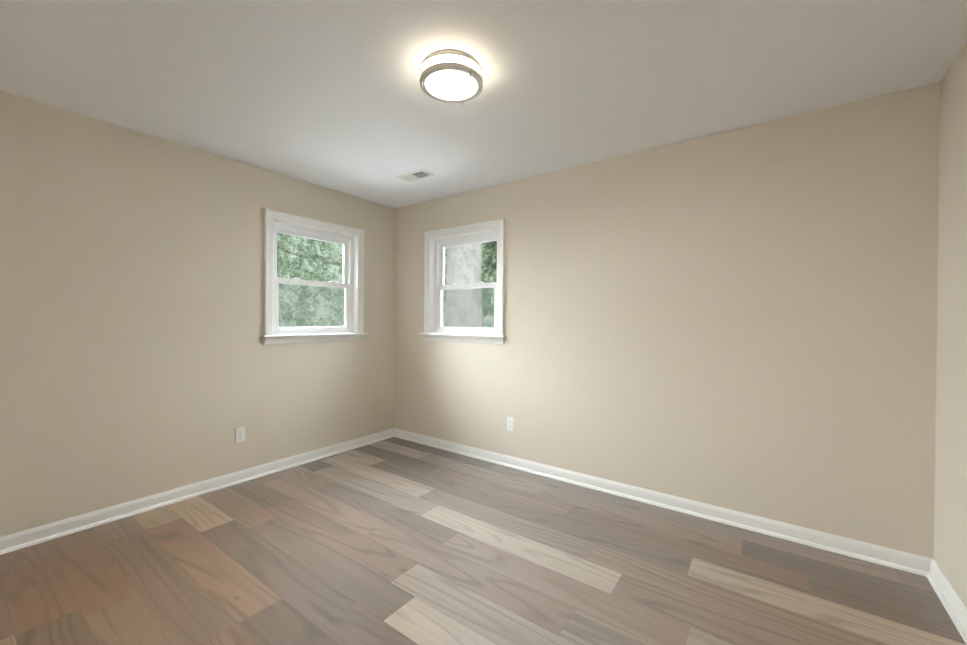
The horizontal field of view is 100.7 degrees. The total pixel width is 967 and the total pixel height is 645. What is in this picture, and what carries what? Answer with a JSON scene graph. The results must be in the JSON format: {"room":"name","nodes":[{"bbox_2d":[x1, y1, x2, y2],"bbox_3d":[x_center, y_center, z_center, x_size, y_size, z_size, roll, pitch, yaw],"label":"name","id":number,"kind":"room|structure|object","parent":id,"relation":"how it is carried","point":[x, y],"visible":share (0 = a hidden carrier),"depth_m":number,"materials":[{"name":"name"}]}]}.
{"room":"empty bedroom","nodes":[
{"label":"empty bedroom","id":0,"kind":"room"},
{"bbox_2d":[0,90,395,536],"bbox_3d":[-1.987,-0.003,3.017,0.160,2.440,3.300,1,0,36],"label":"wall","id":1,"kind":"structure","parent":0,"point":[139,358],"depth_m":2.61,"materials":[{"name":"beige paint"}]},
{"bbox_2d":[0,429,391,554],"bbox_3d":[-1.919,1.176,2.967,0.031,0.084,3.180,1,0,36],"label":"baseboard","id":2,"kind":"structure","parent":1,"relation":"attached to","point":[29,537],"depth_m":2.67,"materials":[{"name":"white wood"}]},
{"bbox_2d":[235,426,244,442],"bbox_3d":[-1.859,0.858,3.064,0.008,0.115,0.070,1,0,36],"label":"electrical outlet","id":3,"kind":"object","parent":1,"relation":"attached to","point":[239,434],"visible":1,"depth_m":3.06,"materials":[{"name":"white plastic"}]},
{"bbox_2d":[261,208,367,343],"bbox_3d":[-1.507,-0.368,3.611,0.189,1.085,0.994,1,0,36],"label":"window","id":4,"kind":"structure","parent":1,"relation":"in","point":[350,240],"depth_m":3.60,"materials":[{"name":"white wood"}]},
{"bbox_2d":[0,437,965,644],"bbox_3d":[-0.338,1.287,1.815,4.266,0.100,3.620,1,0,36],"label":"floor","id":5,"kind":"structure","parent":0,"point":[394,541],"depth_m":1.97,"materials":[{"name":"brown wood"}]},
{"bbox_2d":[0,0,966,207],"bbox_3d":[-0.319,-1.253,1.800,4.266,0.100,3.620,1,0,36],"label":"ceiling","id":6,"kind":"structure","parent":0,"point":[330,94],"depth_m":1.92,"materials":[{"name":"white paint"}]},
{"bbox_2d":[396,169,434,181],"bbox_3d":[-0.564,-1.208,3.316,0.304,0.011,0.158,1,0,36],"label":"ceiling vent","id":7,"kind":"object","parent":6,"relation":"in","point":[416,175],"visible":1,"depth_m":3.31,"materials":[{"name":"white metal"}]},
{"bbox_2d":[419,49,482,104],"bbox_3d":[-0.150,-1.152,1.899,0.298,0.101,0.296,1,0,36],"label":"ceiling light","id":8,"kind":"object","parent":6,"relation":"attached to","point":[449,76],"visible":1,"depth_m":1.83,"materials":[{"name":"white glass"}]},
{"bbox_2d":[394,82,939,558],"bbox_3d":[0.691,0.016,3.205,4.266,2.440,0.160,1,0,36],"label":"wall","id":9,"kind":"structure","parent":0,"point":[742,320],"depth_m":2.50,"materials":[{"name":"beige paint"}]},
{"bbox_2d":[420,219,505,343],"bbox_3d":[-0.176,-0.359,3.794,0.994,1.085,0.189,1,0,36],"label":"window","id":10,"kind":"structure","parent":9,"relation":"in","point":[437,243],"depth_m":3.85,"materials":[{"name":"white wood"}]},
{"bbox_2d":[507,417,513,431],"bbox_3d":[0.230,0.874,3.437,0.070,0.115,0.008,1,0,36],"label":"electrical outlet","id":11,"kind":"object","parent":9,"relation":"attached to","point":[510,424],"visible":1,"depth_m":3.43,"materials":[{"name":"white plastic"}]},
{"bbox_2d":[392,428,933,574],"bbox_3d":[0.625,1.194,3.134,3.946,0.084,0.031,1,0,36],"label":"baseboard","id":12,"kind":"structure","parent":9,"relation":"attached to","point":[908,562],"depth_m":2.57,"materials":[{"name":"white wood"}]},
{"bbox_2d":[934,43,966,607],"bbox_3d":[1.330,0.036,0.598,0.160,2.440,3.300,1,0,36],"label":"wall","id":13,"kind":"structure","parent":0,"point":[950,529],"depth_m":1.80,"materials":[{"name":"beige paint"}]},
{"bbox_2d":[920,556,966,644],"bbox_3d":[1.244,1.213,0.661,0.031,0.084,3.180,1,0,36],"label":"baseboard","id":14,"kind":"structure","parent":13,"relation":"attached to","point":[946,593],"depth_m":1.79,"materials":[{"name":"white wood"}]},
{"label":"outside","id":15,"kind":"structure","parent":0,"visible":0},
{"bbox_2d":[277,233,344,326],"bbox_3d":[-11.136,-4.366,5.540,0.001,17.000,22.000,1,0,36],"label":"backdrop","id":16,"kind":"structure","parent":15,"point":[320,271],"depth_m":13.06,"materials":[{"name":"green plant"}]},
{"bbox_2d":[443,241,496,327],"bbox_3d":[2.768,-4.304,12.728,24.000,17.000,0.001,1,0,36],"label":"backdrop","id":17,"kind":"structure","parent":15,"point":[487,261],"depth_m":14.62,"materials":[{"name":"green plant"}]},
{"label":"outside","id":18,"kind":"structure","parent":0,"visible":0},
{"bbox_2d":[444,243,482,326],"bbox_3d":[-0.316,-2.289,6.156,0.673,9.000,0.661,1,0,36],"label":"trunk","id":19,"kind":"object","parent":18,"point":[470,256],"depth_m":5.92,"materials":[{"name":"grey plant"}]}
]}

